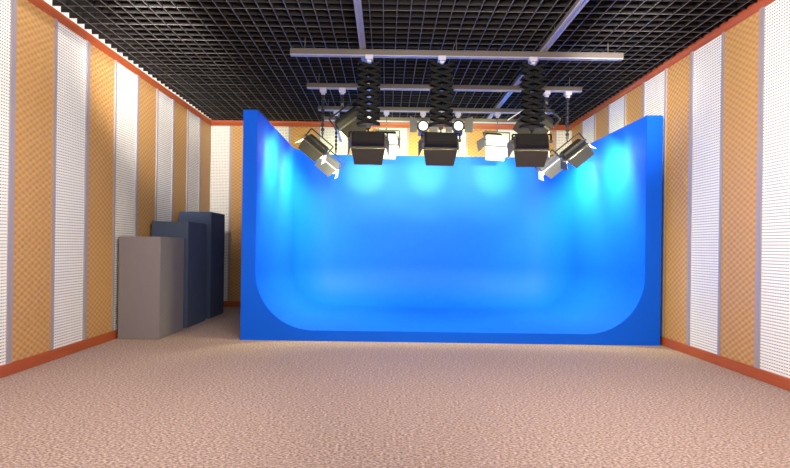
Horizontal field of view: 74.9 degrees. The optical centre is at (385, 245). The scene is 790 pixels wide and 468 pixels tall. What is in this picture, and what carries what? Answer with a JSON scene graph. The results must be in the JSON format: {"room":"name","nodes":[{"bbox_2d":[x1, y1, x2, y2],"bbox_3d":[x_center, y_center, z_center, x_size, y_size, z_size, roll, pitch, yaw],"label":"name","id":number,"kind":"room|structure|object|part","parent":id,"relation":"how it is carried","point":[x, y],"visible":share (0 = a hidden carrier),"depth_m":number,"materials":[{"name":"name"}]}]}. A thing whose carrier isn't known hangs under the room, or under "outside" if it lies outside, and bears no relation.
{"room":"studio","nodes":[
{"label":"studio","id":0,"kind":"room"},
{"bbox_2d":[0,0,211,365],"bbox_3d":[-4.268,-0.985,4.625,0.218,4.850,15.650,1,0,0],"label":"wall","id":1,"kind":"structure","parent":0,"point":[92,154],"depth_m":6.87,"materials":[{"name":"white paint"}]},
{"bbox_3d":[-4.190,-0.764,5.391,0.020,4.160,0.642,1,0,0],"label":"perforated panel","id":2,"kind":"part","parent":1,"relation":"part of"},
{"bbox_3d":[-4.190,-0.764,6.123,0.020,4.160,0.679,1,0,0],"label":"quilted panel","id":3,"kind":"part","parent":1,"relation":"part of","materials":[{"name":"orange fabric"}]},
{"bbox_2d":[0,329,117,377],"bbox_3d":[-4.197,1.377,4.525,0.045,0.128,15.450,1,0,0],"label":"baseboard","id":4,"kind":"structure","parent":1,"relation":"attached to","point":[17,366],"depth_m":6.48,"materials":[{"name":"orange wood"}]},
{"bbox_3d":[-4.190,-0.764,6.829,0.020,4.160,0.642,1,0,0],"label":"perforated panel","id":5,"kind":"part","parent":1,"relation":"part of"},
{"bbox_3d":[-4.190,-0.764,7.561,0.020,4.160,0.679,1,0,0],"label":"quilted panel","id":6,"kind":"part","parent":1,"relation":"part of","materials":[{"name":"orange fabric"}]},
{"bbox_2d":[27,0,210,125],"bbox_3d":[-4.144,-2.895,4.525,0.032,0.118,15.450,1,0,0],"label":"trim","id":7,"kind":"structure","parent":1,"relation":"attached to","point":[44,6],"depth_m":7.69,"materials":[{"name":"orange wood"}]},
{"bbox_3d":[-4.190,-0.764,8.267,0.020,4.160,0.642,1,0,0],"label":"perforated panel","id":8,"kind":"part","parent":1,"relation":"part of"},
{"bbox_3d":[-4.190,-0.764,8.999,0.020,4.160,0.679,1,0,0],"label":"quilted panel","id":9,"kind":"part","parent":1,"relation":"part of","materials":[{"name":"orange fabric"}]},
{"bbox_3d":[-4.190,-0.764,9.705,0.020,4.160,0.642,1,0,0],"label":"perforated panel","id":10,"kind":"part","parent":1,"relation":"part of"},
{"bbox_3d":[-4.190,-0.764,10.438,0.020,4.160,0.679,1,0,0],"label":"quilted panel","id":11,"kind":"part","parent":1,"relation":"part of","materials":[{"name":"orange fabric"}]},
{"bbox_3d":[-4.190,-0.764,11.143,0.020,4.160,0.642,1,0,0],"label":"perforated panel","id":12,"kind":"part","parent":1,"relation":"part of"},
{"bbox_3d":[-4.190,-0.764,11.876,0.020,4.160,0.679,1,0,0],"label":"quilted panel","id":13,"kind":"part","parent":1,"relation":"part of","materials":[{"name":"fabric"}]},
{"bbox_2d":[315,148,344,178],"bbox_3d":[-1.148,-1.657,10.423,0.663,0.646,0.376,1,0,0],"label":"lamp","id":14,"kind":"object","parent":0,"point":[332,165],"visible":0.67,"depth_m":10.30,"materials":[{"name":"grey metal"}]},
{"bbox_3d":[-1.205,-1.570,10.279,0.428,0.404,0.087,1,0,0],"label":"barn door","id":15,"kind":"part","parent":14,"relation":"part of","materials":[{"name":"grey metal"}]},
{"bbox_2d":[348,128,388,164],"bbox_3d":[-0.255,-1.415,7.438,0.605,0.507,0.391,1,0,0],"label":"lamp","id":16,"kind":"object","parent":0,"point":[364,145],"visible":1,"depth_m":7.36,"materials":[{"name":"black metal"}]},
{"bbox_3d":[-0.533,-1.443,7.492,0.034,0.283,0.261,1,0,-14],"label":"barn door","id":17,"kind":"part","parent":16,"relation":"part of","materials":[{"name":"black metal"}]},
{"bbox_3d":[-0.254,-1.494,7.390,0.502,0.216,0.109,1,0,0],"label":"frame","id":18,"kind":"part","parent":16,"relation":"part of","materials":[{"name":"black metal"}]},
{"bbox_3d":[-0.257,-1.274,7.397,0.490,0.225,0.086,1,0,0],"label":"barn door","id":19,"kind":"part","parent":16,"relation":"part of","materials":[{"name":"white metal"}]},
{"bbox_3d":[0.023,-1.435,7.492,0.034,0.283,0.261,1,0,14],"label":"barn door","id":20,"kind":"part","parent":16,"relation":"part of","materials":[{"name":"white metal"}]},
{"bbox_2d":[210,118,571,300],"bbox_3d":[0.103,-0.924,12.342,8.560,4.850,0.216,1,0,0],"label":"wall","id":21,"kind":"structure","parent":0,"point":[226,174],"depth_m":12.25,"materials":[{"name":"white paint"}]},
{"bbox_3d":[-3.945,-0.760,12.260,0.470,4.160,0.020,1,0,0],"label":"perforated panel","id":22,"kind":"part","parent":21,"relation":"part of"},
{"bbox_2d":[223,301,240,306],"bbox_3d":[0.070,1.437,12.238,8.560,0.128,0.045,1,0,0],"label":"baseboard","id":23,"kind":"structure","parent":21,"relation":"attached to","point":[226,303],"depth_m":12.21,"materials":[{"name":"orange wood"}]},
{"bbox_3d":[-3.360,-0.752,12.260,0.700,4.160,0.020,1,0,0],"label":"quilted panel","id":24,"kind":"part","parent":21,"relation":"part of","materials":[{"name":"orange fabric"}]},
{"bbox_3d":[-2.659,-0.742,12.260,0.700,4.160,0.020,1,0,0],"label":"perforated panel","id":25,"kind":"part","parent":21,"relation":"part of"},
{"bbox_3d":[-1.959,-0.732,12.260,0.700,4.160,0.020,1,0,0],"label":"quilted panel","id":26,"kind":"part","parent":21,"relation":"part of","materials":[{"name":"orange fabric"}]},
{"bbox_3d":[-1.259,-0.723,12.260,0.700,4.160,0.020,1,0,0],"label":"perforated panel","id":27,"kind":"part","parent":21,"relation":"part of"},
{"bbox_2d":[211,120,571,130],"bbox_3d":[0.130,-2.849,12.227,8.560,0.120,0.065,1,0,0],"label":"trim","id":28,"kind":"structure","parent":21,"relation":"attached to","point":[213,122],"depth_m":12.21,"materials":[{"name":"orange wood"}]},
{"bbox_3d":[0.142,-0.703,12.260,0.700,4.160,0.020,1,0,0],"label":"perforated panel","id":29,"kind":"part","parent":21,"relation":"part of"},
{"bbox_3d":[0.842,-0.693,12.260,0.700,4.160,0.020,1,0,0],"label":"quilted panel","id":30,"kind":"part","parent":21,"relation":"part of","materials":[{"name":"orange fabric"}]},
{"bbox_3d":[1.542,-0.683,12.260,0.700,4.160,0.020,1,0,0],"label":"perforated panel","id":31,"kind":"part","parent":21,"relation":"part of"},
{"bbox_3d":[2.242,-0.674,12.260,0.700,4.160,0.020,1,0,0],"label":"quilted panel","id":32,"kind":"part","parent":21,"relation":"part of","materials":[{"name":"orange fabric"}]},
{"bbox_3d":[2.943,-0.664,12.260,0.700,4.160,0.020,1,0,0],"label":"perforated panel","id":33,"kind":"part","parent":21,"relation":"part of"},
{"bbox_3d":[3.643,-0.654,12.260,0.700,4.160,0.020,1,0,0],"label":"quilted panel","id":34,"kind":"part","parent":21,"relation":"part of","materials":[{"name":"orange fabric"}]},
{"bbox_3d":[4.186,-0.647,12.260,0.386,4.160,0.020,1,0,0],"label":"perforated panel","id":35,"kind":"part","parent":21,"relation":"part of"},
{"bbox_2d":[0,307,789,467],"bbox_3d":[0.068,1.561,4.525,8.960,0.120,15.850,1,0,0],"label":"floor","id":36,"kind":"structure","parent":0,"point":[200,395],"depth_m":4.76,"materials":[{"name":"carpet"}]},
{"bbox_2d":[118,236,183,339],"bbox_3d":[-3.807,0.654,8.420,0.645,1.585,0.940,1,0,0],"label":"box","id":37,"kind":"object","parent":36,"relation":"on","point":[151,269],"visible":1,"depth_m":7.95,"materials":[{"name":"grey laminate"}]},
{"bbox_2d":[152,221,206,327],"bbox_3d":[-3.805,0.512,9.525,0.645,1.870,0.930,1,0,0],"label":"box","id":38,"kind":"object","parent":36,"relation":"on","point":[194,234],"visible":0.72,"depth_m":9.26,"materials":[{"name":"blue stone"}]},
{"bbox_2d":[179,211,224,318],"bbox_3d":[-3.803,0.387,10.670,0.645,2.120,0.860,1,0,0],"label":"box","id":39,"kind":"object","parent":36,"relation":"on","point":[215,222],"visible":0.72,"depth_m":10.41,"materials":[{"name":"blue laminate"}]},
{"bbox_2d":[240,110,662,345],"bbox_3d":[1.022,-0.276,10.060,6.525,3.580,4.080,1,0,0],"label":"cyclorama","id":40,"kind":"object","parent":36,"relation":"on","point":[402,248],"visible":0.97,"depth_m":11.03,"materials":[{"name":"blue paint"}]},
{"bbox_2d":[52,0,756,124],"bbox_3d":[0.135,-3.183,4.525,8.960,0.530,15.850,1,0,0],"label":"ceiling","id":41,"kind":"structure","parent":0,"point":[225,58],"depth_m":7.44,"materials":[{"name":"paint"}]},
{"bbox_2d":[353,0,371,104],"bbox_3d":[-0.327,-3.077,5.450,0.089,0.555,11.914,1,0,0],"label":"rail","id":42,"kind":"object","parent":41,"relation":"hanging from","point":[357,3],"visible":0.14,"depth_m":6.60,"materials":[{"name":"metal"}]},
{"bbox_3d":[-0.330,-2.846,5.450,0.085,0.057,11.900,1,0,0],"label":"rail","id":43,"kind":"part","parent":42,"relation":"part of","materials":[{"name":"metal"}]},
{"bbox_2d":[324,114,517,123],"bbox_3d":[1.012,-3.010,11.250,4.754,0.652,0.079,1,0,0],"label":"rail","id":44,"kind":"object","parent":41,"relation":"hanging from","point":[382,119],"visible":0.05,"depth_m":11.22,"materials":[{"name":"metal"}]},
{"bbox_3d":[1.008,-2.737,11.250,4.740,0.069,0.075,1,0,0],"label":"rail","id":45,"kind":"part","parent":44,"relation":"part of","materials":[{"name":"metal"}]},
{"bbox_2d":[318,99,554,113],"bbox_3d":[1.012,-3.010,10.400,4.754,0.652,0.079,1,0,0],"label":"rail","id":46,"kind":"object","parent":41,"relation":"hanging from","point":[326,108],"visible":0.47,"depth_m":10.37,"materials":[{"name":"metal"}]},
{"bbox_2d":[333,110,338,152],"bbox_3d":[-1.003,-2.292,10.393,0.110,0.844,0.100,1,0,0],"label":"hanger","id":47,"kind":"object","parent":46,"relation":"hanging from","point":[335,111],"visible":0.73,"depth_m":10.37,"materials":[{"name":"metal"}]},
{"bbox_2d":[384,110,388,125],"bbox_3d":[0.009,-2.547,10.354,0.110,0.305,0.100,1,0,0],"label":"rod","id":48,"kind":"object","parent":46,"relation":"hanging from","point":[386,112],"visible":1,"depth_m":10.32,"materials":[{"name":"metal"}]},
{"bbox_2d":[372,128,400,158],"bbox_3d":[-0.005,-2.060,10.454,0.633,0.610,0.403,1,0,-4],"label":"lamp","id":49,"kind":"object","parent":48,"relation":"hanging from","point":[394,140],"visible":0.47,"depth_m":10.38,"materials":[{"name":"white metal"}]},
{"bbox_3d":[-0.005,-1.884,10.412,0.490,0.258,0.097,1,0,-4],"label":"barn door","id":50,"kind":"part","parent":49,"relation":"part of","materials":[{"name":"white metal"}]},
{"bbox_2d":[410,111,436,135],"bbox_3d":[0.744,-2.459,10.390,0.540,0.459,0.360,1,0,0],"label":"spotlight","id":51,"kind":"object","parent":46,"relation":"hanging from","point":[422,125],"depth_m":10.29,"materials":[{"name":"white metal"}]},
{"bbox_3d":[0.546,-2.403,10.258,0.174,0.320,0.005,1,0,-32],"label":"barn door","id":52,"kind":"part","parent":51,"relation":"part of","materials":[{"name":"grey metal"}]},
{"bbox_3d":[0.747,-2.636,10.400,0.110,0.105,0.100,1,0,0],"label":"drop rod","id":53,"kind":"part","parent":51,"relation":"part of","materials":[{"name":"white metal"}]},
{"bbox_3d":[0.941,-2.397,10.258,0.174,0.320,0.005,1,0,32],"label":"barn door","id":54,"kind":"part","parent":51,"relation":"part of","materials":[{"name":"grey metal"}]},
{"bbox_3d":[1.008,-2.737,10.400,4.740,0.069,0.075,1,0,0],"label":"rail","id":55,"kind":"part","parent":46,"relation":"part of","materials":[{"name":"metal"}]},
{"bbox_2d":[445,112,472,135],"bbox_3d":[1.449,-2.454,10.390,0.540,0.449,0.360,1,0,0],"label":"spotlight","id":56,"kind":"object","parent":46,"relation":"hanging from","point":[458,125],"depth_m":10.29,"materials":[{"name":"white metal"}]},
{"bbox_3d":[1.251,-2.403,10.258,0.174,0.320,0.005,1,0,-32],"label":"barn door","id":57,"kind":"part","parent":56,"relation":"part of","materials":[{"name":"grey metal"}]},
{"bbox_3d":[1.452,-2.627,10.400,0.110,0.105,0.100,1,0,0],"label":"drop rod","id":58,"kind":"part","parent":56,"relation":"part of","materials":[{"name":"white metal"}]},
{"bbox_3d":[1.646,-2.397,10.258,0.174,0.320,0.005,1,0,32],"label":"barn door","id":59,"kind":"part","parent":56,"relation":"part of","materials":[{"name":"grey metal"}]},
{"bbox_2d":[476,112,509,160],"bbox_3d":[2.208,-2.196,10.452,0.633,0.945,0.403,1,0,-14],"label":"lamp","id":60,"kind":"object","parent":46,"relation":"hanging from","point":[498,142],"depth_m":10.36,"materials":[{"name":"white metal"}]},
{"bbox_3d":[1.914,-2.034,10.441,0.037,0.293,0.286,1,0,-30],"label":"barn door","id":61,"kind":"part","parent":60,"relation":"part of","materials":[{"name":"grey metal"}]},
{"bbox_3d":[2.188,-2.254,10.537,0.490,0.138,0.177,1,0,-14],"label":"barn door","id":62,"kind":"part","parent":60,"relation":"part of","materials":[{"name":"black metal"}]},
{"bbox_3d":[2.219,-2.089,10.400,0.502,0.216,0.109,1,0,-14],"label":"frame","id":63,"kind":"part","parent":60,"relation":"part of","materials":[{"name":"grey metal"}]},
{"bbox_3d":[2.224,-1.853,10.407,0.478,0.258,0.202,1,0,0],"label":"barn door","id":64,"kind":"part","parent":60,"relation":"part of","materials":[{"name":"white metal"}]},
{"bbox_3d":[2.236,-2.516,10.355,0.110,0.305,0.100,1,0,0],"label":"drop rod","id":65,"kind":"part","parent":60,"relation":"part of","materials":[{"name":"white metal"}]},
{"bbox_2d":[307,77,581,92],"bbox_3d":[1.012,-3.010,8.940,4.754,0.652,0.079,1,0,0],"label":"rail","id":66,"kind":"object","parent":41,"relation":"hanging from","point":[331,86],"visible":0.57,"depth_m":8.91,"materials":[{"name":"metal"}]},
{"bbox_2d":[320,88,326,134],"bbox_3d":[-1.094,-2.318,8.931,0.110,0.794,0.100,1,0,0],"label":"hanger","id":67,"kind":"object","parent":66,"relation":"hanging from","point":[323,91],"visible":1,"depth_m":8.91,"materials":[{"name":"metal"}]},
{"bbox_2d":[295,128,333,164],"bbox_3d":[-1.232,-1.713,8.969,0.653,0.634,0.355,1,0,0],"label":"lamp","id":68,"kind":"object","parent":67,"relation":"hanging from","point":[311,146],"visible":1,"depth_m":8.84,"materials":[{"name":"black metal"}]},
{"bbox_3d":[-1.292,-1.623,8.828,0.422,0.392,0.044,1,0,-4],"label":"barn door","id":69,"kind":"part","parent":68,"relation":"part of","materials":[{"name":"black metal"}]},
{"bbox_3d":[-1.226,-1.717,8.940,0.413,0.364,0.194,1,0,-4],"label":"frame","id":70,"kind":"part","parent":68,"relation":"part of","materials":[{"name":"black metal"}]},
{"bbox_3d":[-1.080,-1.493,8.994,0.079,0.197,0.244,1,0,0],"label":"barn door","id":71,"kind":"part","parent":68,"relation":"part of","materials":[{"name":"white metal"}]},
{"bbox_2d":[339,88,345,106],"bbox_3d":[-0.756,-2.558,8.911,0.110,0.305,0.100,1,0,0],"label":"hanger","id":72,"kind":"object","parent":66,"relation":"hanging from","point":[342,91],"visible":1,"depth_m":8.88,"materials":[{"name":"metal"}]},
{"bbox_2d":[328,99,370,142],"bbox_3d":[-0.596,-2.144,9.010,0.800,0.774,0.427,1,0,0],"label":"lamp","id":73,"kind":"object","parent":72,"relation":"hanging from","point":[346,122],"visible":0.76,"depth_m":8.83,"materials":[{"name":"black metal"}]},
{"bbox_3d":[-0.811,-1.898,8.993,0.084,0.276,0.297,1,0,-19],"label":"barn door","id":74,"kind":"part","parent":73,"relation":"part of","materials":[{"name":"white metal"}]},
{"bbox_3d":[-0.625,-2.169,8.940,0.491,0.417,0.224,1,0,-3],"label":"frame","id":75,"kind":"part","parent":73,"relation":"part of","materials":[{"name":"black metal"}]},
{"bbox_3d":[-0.519,-2.025,8.832,0.537,0.501,0.047,1,0,0],"label":"barn door","id":76,"kind":"part","parent":73,"relation":"part of","materials":[{"name":"white metal"}]},
{"bbox_3d":[1.008,-2.737,8.940,4.740,0.069,0.075,1,0,0],"label":"rail","id":77,"kind":"part","parent":66,"relation":"part of","materials":[{"name":"metal"}]},
{"bbox_2d":[543,91,550,104],"bbox_3d":[2.771,-2.547,8.908,0.110,0.228,0.100,1,0,0],"label":"hanger","id":78,"kind":"object","parent":66,"relation":"hanging from","point":[546,94],"visible":0.94,"depth_m":8.88,"materials":[{"name":"metal"}]},
{"bbox_2d":[507,98,560,133],"bbox_3d":[2.563,-2.133,9.037,0.919,0.897,0.508,1,0,0],"label":"lamp","id":79,"kind":"object","parent":78,"relation":"hanging from","point":[548,121],"visible":0.55,"depth_m":8.81,"materials":[{"name":"black metal"}]},
{"bbox_3d":[2.475,-2.002,8.818,0.630,0.603,0.045,1,0,3],"label":"barn door","id":80,"kind":"part","parent":79,"relation":"part of","materials":[{"name":"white metal"}]},
{"bbox_2d":[564,91,571,138],"bbox_3d":[3.141,-2.248,8.930,0.110,0.815,0.100,1,0,0],"label":"hanger","id":81,"kind":"object","parent":66,"relation":"hanging from","point":[567,94],"visible":1,"depth_m":8.91,"materials":[{"name":"metal"}]},
{"bbox_2d":[555,132,594,170],"bbox_3d":[3.269,-1.620,8.970,0.689,0.669,0.375,1,0,0],"label":"lamp","id":82,"kind":"object","parent":81,"relation":"hanging from","point":[573,154],"visible":1,"depth_m":8.84,"materials":[{"name":"black metal"}]},
{"bbox_3d":[3.102,-1.392,8.997,0.083,0.208,0.257,1,0,0],"label":"barn door","id":83,"kind":"part","parent":82,"relation":"part of","materials":[{"name":"white metal"}]},
{"bbox_3d":[3.263,-1.625,8.940,0.436,0.384,0.204,1,0,4],"label":"frame","id":84,"kind":"part","parent":82,"relation":"part of","materials":[{"name":"black metal"}]},
{"bbox_3d":[3.330,-1.523,8.822,0.443,0.413,0.078,1,0,0],"label":"barn door","id":85,"kind":"part","parent":82,"relation":"part of","materials":[{"name":"black metal"}]},
{"bbox_2d":[290,41,623,60],"bbox_3d":[1.012,-3.010,7.390,4.754,0.652,0.079,1,0,0],"label":"rail","id":86,"kind":"object","parent":41,"relation":"hanging from","point":[294,52],"visible":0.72,"depth_m":7.36,"materials":[{"name":"metal"}]},
{"bbox_2d":[356,54,380,128],"bbox_3d":[-0.244,-2.185,7.344,0.334,1.035,0.150,1,0,0],"label":"hanger","id":87,"kind":"object","parent":86,"relation":"hanging from","point":[363,69],"visible":1,"depth_m":7.30,"materials":[{"name":"metal"}]},
{"bbox_3d":[-0.251,-1.704,7.344,0.310,0.072,0.060,1,0,0],"label":"spigot plate","id":88,"kind":"part","parent":87,"relation":"part of","materials":[{"name":"black metal"}]},
{"bbox_2d":[429,55,453,129],"bbox_3d":[0.788,-2.171,7.344,0.334,1.035,0.150,1,0,0],"label":"hanger","id":89,"kind":"object","parent":86,"relation":"hanging from","point":[447,73],"visible":1,"depth_m":7.30,"materials":[{"name":"metal"}]},
{"bbox_3d":[0.781,-1.690,7.344,0.310,0.072,0.060,1,0,0],"label":"spigot plate","id":90,"kind":"part","parent":89,"relation":"part of","materials":[{"name":"black metal"}]},
{"bbox_3d":[1.008,-2.742,7.390,4.740,0.079,0.075,1,0,0],"label":"rail","id":91,"kind":"part","parent":86,"relation":"part of","materials":[{"name":"metal"}]},
{"bbox_2d":[519,57,545,130],"bbox_3d":[2.082,-2.153,7.344,0.334,1.035,0.150,1,0,0],"label":"hanger","id":92,"kind":"object","parent":86,"relation":"hanging from","point":[538,83],"visible":1,"depth_m":7.30,"materials":[{"name":"metal"}]},
{"bbox_3d":[2.075,-1.671,7.344,0.310,0.072,0.060,1,0,0],"label":"spigot plate","id":93,"kind":"part","parent":92,"relation":"part of","materials":[{"name":"black metal"}]},
{"bbox_2d":[486,0,588,118],"bbox_3d":[2.253,-3.041,5.450,0.089,0.555,11.914,1,0,0],"label":"rail","id":94,"kind":"object","parent":41,"relation":"hanging from","point":[578,5],"visible":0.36,"depth_m":6.83,"materials":[{"name":"metal"}]},
{"bbox_2d":[418,129,460,165],"bbox_3d":[0.773,-1.400,7.438,0.606,0.507,0.398,1,0,0],"label":"lamp","id":95,"kind":"object","parent":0,"point":[435,145],"visible":1,"depth_m":7.35,"materials":[{"name":"black metal"}]},
{"bbox_3d":[0.497,-1.429,7.487,0.034,0.283,0.261,1,0,-15],"label":"barn door","id":96,"kind":"part","parent":95,"relation":"part of","materials":[{"name":"white metal"}]},
{"bbox_3d":[0.774,-1.259,7.397,0.490,0.225,0.086,1,0,-1],"label":"barn door","id":97,"kind":"part","parent":95,"relation":"part of","materials":[{"name":"black metal"}]},
{"bbox_3d":[0.778,-1.479,7.390,0.502,0.216,0.109,1,0,-1],"label":"frame","id":98,"kind":"part","parent":95,"relation":"part of","materials":[{"name":"black metal"}]},
{"bbox_2d":[507,130,552,166],"bbox_3d":[2.086,-1.382,7.437,0.612,0.507,0.418,1,0,0],"label":"lamp","id":99,"kind":"object","parent":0,"point":[530,150],"visible":1,"depth_m":7.36,"materials":[{"name":"black metal"}]},
{"bbox_3d":[1.805,-1.411,7.511,0.034,0.283,0.261,1,0,-10],"label":"barn door","id":100,"kind":"part","parent":99,"relation":"part of","materials":[{"name":"white metal"}]},
{"bbox_3d":[2.076,-1.461,7.390,0.502,0.216,0.109,1,0,4],"label":"frame","id":101,"kind":"part","parent":99,"relation":"part of","materials":[{"name":"black metal"}]},
{"bbox_3d":[2.073,-1.241,7.397,0.490,0.225,0.086,1,0,4],"label":"barn door","id":102,"kind":"part","parent":99,"relation":"part of","materials":[{"name":"black metal"}]},
{"bbox_2d":[572,0,789,377],"bbox_3d":[4.473,-0.863,4.625,0.218,4.850,15.650,1,0,0],"label":"wall","id":103,"kind":"structure","parent":0,"point":[724,107],"depth_m":6.61,"materials":[{"name":"white paint"}]},
{"bbox_3d":[4.390,-0.674,11.913,0.020,4.220,0.634,1,0,0],"label":"quilted panel","id":104,"kind":"part","parent":103,"relation":"part of","materials":[{"name":"orange fabric"}]},
{"bbox_3d":[4.390,-0.674,11.210,0.020,4.220,0.629,1,0,0],"label":"perforated panel","id":105,"kind":"part","parent":103,"relation":"part of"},
{"bbox_3d":[4.390,-0.674,10.533,0.020,4.220,0.634,1,0,0],"label":"quilted panel","id":106,"kind":"part","parent":103,"relation":"part of","materials":[{"name":"orange fabric"}]},
{"bbox_3d":[4.390,-0.674,9.829,0.020,4.220,0.629,1,0,0],"label":"perforated panel","id":107,"kind":"part","parent":103,"relation":"part of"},
{"bbox_3d":[4.390,-0.674,9.153,0.020,4.220,0.634,1,0,0],"label":"quilted panel","id":108,"kind":"part","parent":103,"relation":"part of","materials":[{"name":"orange fabric"}]},
{"bbox_3d":[4.390,-0.674,8.450,0.020,4.220,0.629,1,0,0],"label":"perforated panel","id":109,"kind":"part","parent":103,"relation":"part of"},
{"bbox_2d":[570,0,774,127],"bbox_3d":[4.394,-2.831,4.525,0.052,0.115,15.450,1,0,0],"label":"trim","id":110,"kind":"structure","parent":103,"relation":"attached to","point":[752,8],"depth_m":7.55,"materials":[{"name":"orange wood"}]},
{"bbox_3d":[4.390,-0.674,7.773,0.020,4.220,0.634,1,0,0],"label":"quilted panel","id":111,"kind":"part","parent":103,"relation":"part of","materials":[{"name":"orange fabric"}]},
{"bbox_3d":[4.390,-0.674,7.069,0.020,4.220,0.629,1,0,0],"label":"perforated panel","id":112,"kind":"part","parent":103,"relation":"part of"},
{"bbox_2d":[660,336,789,390],"bbox_3d":[4.337,1.497,4.525,0.045,0.128,15.450,1,0,0],"label":"baseboard","id":113,"kind":"structure","parent":103,"relation":"attached to","point":[765,376],"depth_m":6.45,"materials":[{"name":"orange wood"}]},
{"bbox_3d":[4.390,-0.674,6.393,0.020,4.220,0.634,1,0,0],"label":"quilted panel","id":114,"kind":"part","parent":103,"relation":"part of","materials":[{"name":"orange fabric"}]},
{"bbox_3d":[4.390,-0.674,5.689,0.020,4.220,0.629,1,0,0],"label":"perforated panel","id":115,"kind":"part","parent":103,"relation":"part of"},
{"bbox_3d":[3.167,-2.258,10.393,0.110,0.793,0.100,1,0,0],"label":"rod","id":116,"kind":"object","parent":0,"visible":0},
{"bbox_2d":[535,150,562,180],"bbox_3d":[3.294,-1.615,10.423,0.663,0.646,0.376,1,0,0],"label":"lamp","id":117,"kind":"object","parent":116,"relation":"hanging from","point":[552,167],"visible":0.75,"depth_m":10.30,"materials":[{"name":"grey metal"}]},
{"bbox_3d":[3.133,-1.396,10.453,0.078,0.205,0.245,1,0,0],"label":"barn door","id":118,"kind":"part","parent":117,"relation":"part of","materials":[{"name":"white metal"}]},
{"bbox_3d":[3.283,-1.624,10.400,0.407,0.358,0.196,1,0,4],"label":"frame","id":119,"kind":"part","parent":117,"relation":"part of","materials":[{"name":"white metal"}]},
{"bbox_3d":[3.349,-1.526,10.279,0.432,0.404,0.057,1,0,4],"label":"barn door","id":120,"kind":"part","parent":117,"relation":"part of","materials":[{"name":"grey metal"}]}
]}

